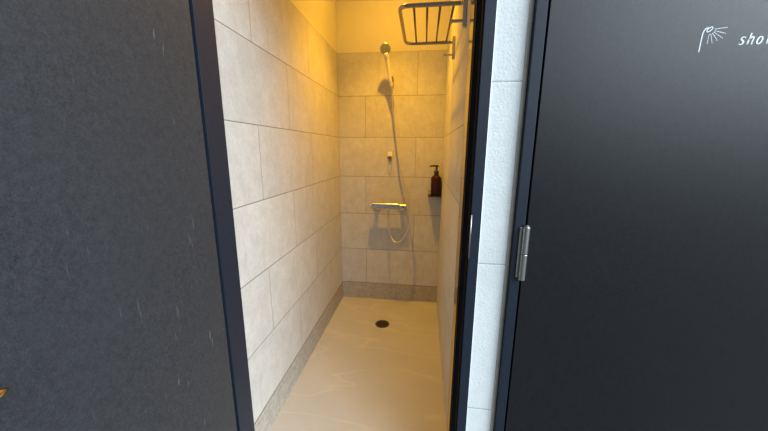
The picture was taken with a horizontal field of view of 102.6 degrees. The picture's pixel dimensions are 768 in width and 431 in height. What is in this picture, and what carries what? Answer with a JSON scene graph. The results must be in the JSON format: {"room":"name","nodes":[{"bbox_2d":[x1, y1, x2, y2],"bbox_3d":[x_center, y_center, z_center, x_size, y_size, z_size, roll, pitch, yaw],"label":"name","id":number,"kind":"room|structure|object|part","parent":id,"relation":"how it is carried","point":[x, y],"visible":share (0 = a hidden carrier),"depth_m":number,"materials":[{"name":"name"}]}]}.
{"room":"outdoor shower area","nodes":[
{"label":"outdoor shower area","id":0,"kind":"room"},
{"bbox_2d":[212,0,342,423],"bbox_3d":[-0.488,-0.423,1.718,0.100,2.319,1.430,2,12,7],"label":"wall","id":1,"kind":"structure","parent":0,"point":[278,65],"depth_m":1.44,"materials":[{"name":"tile"}]},
{"bbox_2d":[254,281,342,430],"bbox_3d":[-0.493,0.809,1.981,0.103,0.200,1.430,2,12,7],"label":"baseboard","id":2,"kind":"structure","parent":1,"relation":"attached to","point":[269,414],"depth_m":1.66,"materials":[{"name":"tile"}]},
{"bbox_2d":[270,296,446,430],"bbox_3d":[-0.051,0.895,1.926,0.800,0.060,1.460,2,12,7],"label":"floor","id":3,"kind":"structure","parent":0,"point":[360,375],"depth_m":1.75,"materials":[{"name":"plastic"}]},
{"bbox_2d":[375,320,388,327],"bbox_3d":[-0.013,0.793,2.253,0.104,0.003,0.104,2,12,7],"label":"floor drain","id":4,"kind":"object","parent":3,"relation":"on","point":[381,323],"visible":1,"depth_m":2.25,"materials":[{"name":"brown metal"}]},
{"bbox_2d":[336,0,449,286],"bbox_3d":[0.055,-0.567,2.405,1.000,2.319,0.100,2,12,7],"label":"wall","id":5,"kind":"structure","parent":0,"point":[366,125],"depth_m":2.35,"materials":[{"name":"tile"}]},
{"bbox_2d":[370,202,406,210],"bbox_3d":[0.037,-0.067,2.412,0.280,0.067,0.097,2,12,7],"label":"shower mixer","id":6,"kind":"object","parent":5,"relation":"attached to","point":[377,206],"visible":1,"depth_m":2.37,"materials":[{"name":"silver metal"}]},
{"bbox_3d":[0.147,-0.070,2.376,0.054,0.041,0.041,2,12,7],"label":"control knob","id":7,"kind":"part","parent":6,"relation":"part of","materials":[{"name":"silver metal"}]},
{"bbox_2d":[387,152,391,159],"bbox_3d":[0.044,-0.456,2.353,0.035,0.060,0.049,2,12,7],"label":"holder","id":8,"kind":"object","parent":5,"relation":"attached to","point":[389,157],"visible":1,"depth_m":2.36,"materials":[{"name":"white plastic"}]},
{"bbox_2d":[343,281,436,301],"bbox_3d":[0.049,0.666,2.667,0.797,0.200,0.103,2,12,7],"label":"baseboard","id":9,"kind":"structure","parent":5,"relation":"attached to","point":[350,289],"depth_m":2.61,"materials":[{"name":"tile"}]},
{"bbox_3d":[0.385,-0.167,2.345,0.100,0.041,0.100,2,12,7],"label":"wall shelf","id":10,"kind":"object","parent":5,"relation":"attached to","visible":0},
{"bbox_2d":[430,165,440,195],"bbox_3d":[0.392,-0.267,2.323,0.079,0.227,0.077,12,17,43],"label":"pump bottle","id":11,"kind":"object","parent":10,"relation":"on","point":[435,179],"visible":1,"depth_m":2.30,"materials":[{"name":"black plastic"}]},
{"bbox_3d":[0.053,-0.970,2.212,0.040,0.060,0.108,2,12,7],"label":"holder","id":12,"kind":"object","parent":5,"relation":"attached to","visible":0},
{"bbox_2d":[380,43,411,242],"bbox_3d":[0.088,-0.480,2.268,0.246,1.413,0.113,-1,12,-4],"label":"shower","id":13,"kind":"object","parent":12,"relation":"hanging from","point":[385,48],"visible":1,"depth_m":2.24,"materials":[{"name":"silver metal"}]},
{"bbox_3d":[0.031,-1.015,2.147,0.036,0.220,0.094,9,15,35],"label":"handle","id":14,"kind":"part","parent":13,"relation":"part of","materials":[{"name":"grey plastic"}]},
{"bbox_2d":[436,0,470,427],"bbox_3d":[0.419,-0.321,1.741,0.100,2.520,1.200,2,12,7],"label":"wall","id":15,"kind":"structure","parent":0,"point":[456,74],"depth_m":1.54,"materials":[{"name":"beige tile"}]},
{"bbox_2d":[398,0,466,59],"bbox_3d":[0.211,-0.837,1.419,0.269,0.133,0.529,2,12,7],"label":"towel rack","id":16,"kind":"object","parent":15,"relation":"attached to","point":[453,4],"visible":1,"depth_m":1.30,"materials":[{"name":"silver metal"}]},
{"bbox_2d":[447,0,474,430],"bbox_3d":[0.310,-0.174,1.054,0.060,2.520,0.219,2,12,7],"label":"trim","id":17,"kind":"structure","parent":15,"relation":"attached to","point":[472,1],"depth_m":1.14,"materials":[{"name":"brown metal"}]},
{"bbox_2d":[466,0,529,430],"bbox_3d":[0.462,-0.355,0.852,4.400,2.960,0.100,2,12,7],"label":"wall","id":18,"kind":"structure","parent":0,"point":[512,15],"depth_m":0.88,"materials":[{"name":"white tile"}]},
{"bbox_2d":[0,0,236,430],"bbox_3d":[-0.576,0.099,0.587,0.100,2.021,0.787,2,12,7],"label":"door","id":19,"kind":"structure","parent":18,"relation":"in","point":[112,313],"depth_m":0.64,"materials":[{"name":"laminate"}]},
{"bbox_3d":[-0.586,0.271,0.369,0.054,0.025,0.188,2,12,7],"label":"lever","id":20,"kind":"part","parent":19,"relation":"part of","materials":[{"name":"gold metal"}]},
{"bbox_2d":[188,0,496,430],"bbox_3d":[-0.138,0.016,0.988,0.852,2.090,0.101,2,12,7],"label":"trim","id":21,"kind":"structure","parent":18,"relation":"attached to","point":[201,11],"depth_m":0.95,"materials":[{"name":"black metal"}]},
{"bbox_3d":[0.251,0.063,0.898,0.004,0.131,0.004,2,12,7],"label":"strike plate","id":22,"kind":"part","parent":21,"relation":"part of","materials":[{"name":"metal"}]},
{"bbox_2d":[466,0,497,423],"bbox_3d":[0.282,0.055,0.911,0.007,2.130,0.007,2,12,7],"label":"trim","id":23,"kind":"structure","parent":18,"relation":"attached to","point":[497,0],"depth_m":0.89,"materials":[{"name":"black metal"}]},
{"bbox_2d":[490,0,534,430],"bbox_3d":[0.369,0.058,0.901,0.011,2.130,0.008,2,12,7],"label":"trim","id":24,"kind":"structure","parent":18,"relation":"attached to","point":[531,6],"depth_m":0.88,"materials":[{"name":"black metal"}]},
{"bbox_2d":[493,0,548,430],"bbox_3d":[0.816,0.044,0.881,0.880,2.090,0.120,2,12,7],"label":"trim","id":25,"kind":"structure","parent":18,"relation":"attached to","point":[540,6],"depth_m":0.85,"materials":[{"name":"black metal"}]},
{"bbox_2d":[504,0,767,430],"bbox_3d":[0.801,0.055,0.836,0.834,2.024,0.065,2,12,7],"label":"door","id":26,"kind":"structure","parent":18,"relation":"in","point":[641,271],"depth_m":0.83,"materials":[{"name":"metal"}]}
]}

